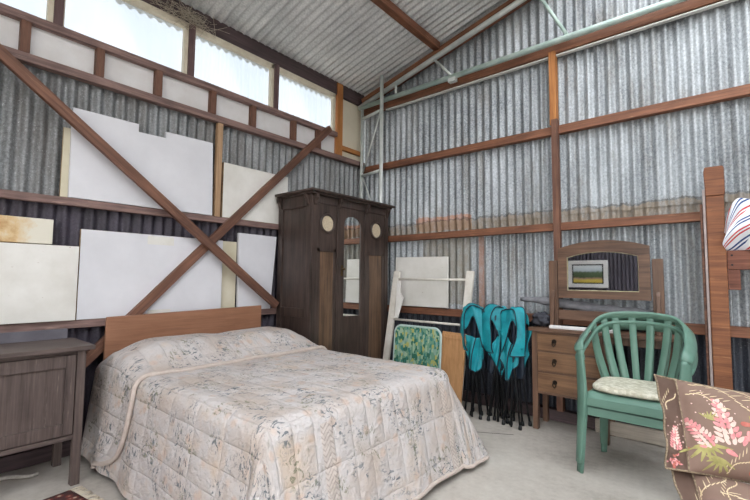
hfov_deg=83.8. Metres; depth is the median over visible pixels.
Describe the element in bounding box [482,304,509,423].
camp chair
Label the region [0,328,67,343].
backsplash
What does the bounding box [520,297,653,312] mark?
parasol
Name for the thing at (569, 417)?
trim
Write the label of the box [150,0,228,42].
nest
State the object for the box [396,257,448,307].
board
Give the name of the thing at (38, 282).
board
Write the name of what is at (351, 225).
mirror
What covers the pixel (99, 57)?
trim
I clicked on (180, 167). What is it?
board
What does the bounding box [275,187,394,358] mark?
wardrobe
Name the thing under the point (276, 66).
trim
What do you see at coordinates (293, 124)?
trim
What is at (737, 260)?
rail
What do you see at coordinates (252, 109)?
trim
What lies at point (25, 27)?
trim
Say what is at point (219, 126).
trim
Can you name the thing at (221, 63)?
window
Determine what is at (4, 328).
trim
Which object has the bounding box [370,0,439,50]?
trim
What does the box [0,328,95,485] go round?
nightstand
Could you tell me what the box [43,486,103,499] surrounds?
rug
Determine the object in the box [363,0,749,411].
wall
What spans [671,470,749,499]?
cushion
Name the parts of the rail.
rail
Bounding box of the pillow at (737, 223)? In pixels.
[723,198,749,250]
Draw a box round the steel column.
[360,75,383,202]
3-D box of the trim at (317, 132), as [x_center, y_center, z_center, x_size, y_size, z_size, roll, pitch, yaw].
[-0.608,-1.169,4.430,0.061,0.198,0.050,-3,-5,40]
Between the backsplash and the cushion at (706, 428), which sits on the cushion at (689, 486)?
the cushion at (706, 428)
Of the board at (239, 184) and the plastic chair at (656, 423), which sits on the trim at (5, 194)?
the board at (239, 184)
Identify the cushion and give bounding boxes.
[653,374,749,483]
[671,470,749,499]
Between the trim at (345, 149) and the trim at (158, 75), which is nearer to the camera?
the trim at (158, 75)
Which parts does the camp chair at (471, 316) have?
leg, leg, leg, leg, leg, leg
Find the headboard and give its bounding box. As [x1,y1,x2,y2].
[103,305,260,360]
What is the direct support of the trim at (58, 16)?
attached to the wall at (31, 131)
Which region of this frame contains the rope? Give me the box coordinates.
[0,472,38,480]
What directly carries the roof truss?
attached to the steel column
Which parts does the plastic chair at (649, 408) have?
leg, leg, seat, rail, leg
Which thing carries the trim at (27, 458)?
attached to the wall at (31, 131)
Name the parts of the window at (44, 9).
frame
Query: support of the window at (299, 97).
in the wall at (31, 131)
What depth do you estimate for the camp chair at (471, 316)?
3.54 m
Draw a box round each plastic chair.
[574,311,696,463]
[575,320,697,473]
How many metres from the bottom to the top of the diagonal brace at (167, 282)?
2.694 m
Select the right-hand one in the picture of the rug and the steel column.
the steel column
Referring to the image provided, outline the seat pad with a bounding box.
[592,377,658,400]
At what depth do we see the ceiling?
3.97 m
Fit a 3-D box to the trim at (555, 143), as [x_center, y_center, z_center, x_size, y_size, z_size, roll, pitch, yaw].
[1.508,0.098,3.447,0.051,2.400,0.064,-3,-5,40]
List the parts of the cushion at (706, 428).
seam cord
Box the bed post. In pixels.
[700,165,732,389]
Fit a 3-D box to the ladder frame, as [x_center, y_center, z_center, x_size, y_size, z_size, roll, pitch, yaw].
[0.472,0.815,3.992,0.942,1.231,0.236,-3,-5,40]
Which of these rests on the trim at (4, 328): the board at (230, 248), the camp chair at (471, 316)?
the board at (230, 248)
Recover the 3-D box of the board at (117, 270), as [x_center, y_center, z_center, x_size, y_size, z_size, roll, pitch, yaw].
[-1.618,0.187,3.125,0.028,0.594,1.015,-3,-5,40]
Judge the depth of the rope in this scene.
2.35 m
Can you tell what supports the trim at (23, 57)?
attached to the wall at (31, 131)
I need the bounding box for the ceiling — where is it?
[180,0,507,96]
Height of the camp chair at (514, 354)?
0.936 m
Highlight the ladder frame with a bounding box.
[383,271,474,403]
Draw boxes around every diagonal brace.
[0,44,278,307]
[86,125,331,366]
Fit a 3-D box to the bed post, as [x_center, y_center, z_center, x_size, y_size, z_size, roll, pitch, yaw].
[2.188,0.408,2.671,0.130,1.890,0.100,-3,-5,40]
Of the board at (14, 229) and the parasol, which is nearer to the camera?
the board at (14, 229)
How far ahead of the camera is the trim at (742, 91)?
3.37 m
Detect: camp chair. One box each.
[460,303,488,419]
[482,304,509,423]
[496,307,531,430]
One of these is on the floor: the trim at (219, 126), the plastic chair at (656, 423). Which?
the plastic chair at (656, 423)
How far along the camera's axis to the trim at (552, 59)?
3.55 m
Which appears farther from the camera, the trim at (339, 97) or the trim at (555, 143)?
the trim at (339, 97)
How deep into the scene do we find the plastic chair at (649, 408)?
2.57 m
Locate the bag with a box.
[531,311,549,326]
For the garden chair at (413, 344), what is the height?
0.726 m
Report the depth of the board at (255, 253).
3.77 m
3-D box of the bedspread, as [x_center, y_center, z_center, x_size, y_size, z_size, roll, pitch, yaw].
[-0.569,0.955,2.638,1.988,0.737,1.830,-3,-5,40]
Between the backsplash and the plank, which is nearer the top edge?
the backsplash
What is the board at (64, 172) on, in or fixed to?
on the trim at (5, 194)
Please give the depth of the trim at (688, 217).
3.44 m
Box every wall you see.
[0,14,360,435]
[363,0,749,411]
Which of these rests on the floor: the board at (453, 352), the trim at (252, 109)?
the board at (453, 352)
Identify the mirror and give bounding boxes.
[343,217,359,315]
[549,240,664,335]
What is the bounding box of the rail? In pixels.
[727,250,749,289]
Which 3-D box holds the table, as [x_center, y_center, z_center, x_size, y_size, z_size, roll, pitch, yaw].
[1.662,0.651,3.100,0.950,1.452,0.290,-3,-5,40]
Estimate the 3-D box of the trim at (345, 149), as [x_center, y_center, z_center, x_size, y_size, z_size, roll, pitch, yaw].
[-0.273,-1.142,4.839,0.040,0.050,0.360,-3,-5,40]
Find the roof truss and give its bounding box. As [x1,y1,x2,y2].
[358,0,686,110]
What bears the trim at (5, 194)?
attached to the wall at (31, 131)
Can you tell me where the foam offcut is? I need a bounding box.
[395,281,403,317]
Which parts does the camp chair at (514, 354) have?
leg, leg, leg, leg, leg, leg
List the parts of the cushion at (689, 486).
seam cord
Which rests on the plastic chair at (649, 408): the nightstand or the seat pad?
the seat pad
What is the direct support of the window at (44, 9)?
in the wall at (31, 131)
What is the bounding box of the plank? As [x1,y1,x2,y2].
[595,418,665,446]
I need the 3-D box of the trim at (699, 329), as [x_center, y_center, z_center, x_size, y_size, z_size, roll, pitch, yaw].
[2.461,0.532,2.674,6.790,0.074,0.064,-3,-5,40]
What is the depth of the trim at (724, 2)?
3.44 m
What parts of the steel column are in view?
diagonal rod, diagonal rod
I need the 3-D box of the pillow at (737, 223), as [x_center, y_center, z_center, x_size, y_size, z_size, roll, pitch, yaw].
[2.327,-0.163,2.531,0.350,0.338,0.132,-3,-5,40]
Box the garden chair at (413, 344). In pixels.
[393,324,441,368]
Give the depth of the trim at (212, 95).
3.50 m
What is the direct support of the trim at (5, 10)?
attached to the wall at (31, 131)
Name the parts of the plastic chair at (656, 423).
leg, leg, seat, rail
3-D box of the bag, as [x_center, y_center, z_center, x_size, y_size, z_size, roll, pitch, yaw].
[1.342,0.555,3.371,0.163,0.121,0.157,-3,-5,40]
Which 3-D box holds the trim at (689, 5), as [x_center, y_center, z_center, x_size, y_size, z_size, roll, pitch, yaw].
[2.482,-1.774,2.831,6.790,0.102,0.063,-3,-5,40]
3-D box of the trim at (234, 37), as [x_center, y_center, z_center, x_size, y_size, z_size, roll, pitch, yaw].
[-2.395,-1.985,2.362,0.052,0.153,7.010,-3,-5,40]
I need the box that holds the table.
[528,240,673,445]
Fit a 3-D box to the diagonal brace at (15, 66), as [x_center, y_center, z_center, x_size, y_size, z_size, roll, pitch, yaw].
[-1.677,-0.499,2.972,0.042,1.932,2.473,-3,-5,40]
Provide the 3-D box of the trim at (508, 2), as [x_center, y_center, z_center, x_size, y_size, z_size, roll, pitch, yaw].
[1.574,-2.371,3.612,4.458,1.155,0.082,-3,-5,40]
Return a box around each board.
[0,215,53,244]
[0,242,78,324]
[59,127,161,209]
[67,107,212,215]
[75,229,222,319]
[220,162,287,223]
[221,241,236,307]
[236,233,276,308]
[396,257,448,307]
[441,331,466,402]
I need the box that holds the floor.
[0,401,748,499]
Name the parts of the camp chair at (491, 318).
leg, leg, leg, leg, leg, leg, leg, leg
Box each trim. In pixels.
[0,2,337,137]
[0,189,278,229]
[0,308,275,332]
[0,436,82,473]
[1,44,364,167]
[18,19,31,53]
[53,0,64,25]
[94,47,104,77]
[142,0,363,105]
[153,69,162,96]
[187,23,195,76]
[208,90,216,113]
[212,123,222,216]
[248,105,256,127]
[273,63,279,108]
[289,120,296,140]
[315,130,320,148]
[334,83,342,155]
[342,145,359,156]
[361,0,530,102]
[363,84,749,173]
[364,0,723,115]
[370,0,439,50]
[386,0,737,110]
[387,305,749,338]
[388,212,699,241]
[462,390,662,430]
[548,51,558,125]
[551,118,564,411]
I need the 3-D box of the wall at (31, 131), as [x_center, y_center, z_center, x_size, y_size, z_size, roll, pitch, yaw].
[-2.433,-0.325,2.261,0.040,3.210,7.100,-3,-5,40]
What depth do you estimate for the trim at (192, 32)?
3.37 m
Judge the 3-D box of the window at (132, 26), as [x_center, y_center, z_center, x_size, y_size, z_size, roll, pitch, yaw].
[-1.792,-1.638,3.071,0.062,0.441,0.830,-3,-5,40]
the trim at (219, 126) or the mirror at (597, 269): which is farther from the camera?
the trim at (219, 126)
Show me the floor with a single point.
(530, 463)
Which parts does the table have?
leg, leg, drawer, drawer rail, drawer, drawer, white strip, leg, leg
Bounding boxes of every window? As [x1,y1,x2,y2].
[0,0,53,21]
[63,0,188,73]
[194,28,273,106]
[278,67,335,130]
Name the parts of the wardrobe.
frame, door panel, door frame, cornice, frame, door frame, door panel, door frame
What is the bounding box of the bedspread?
[81,326,489,499]

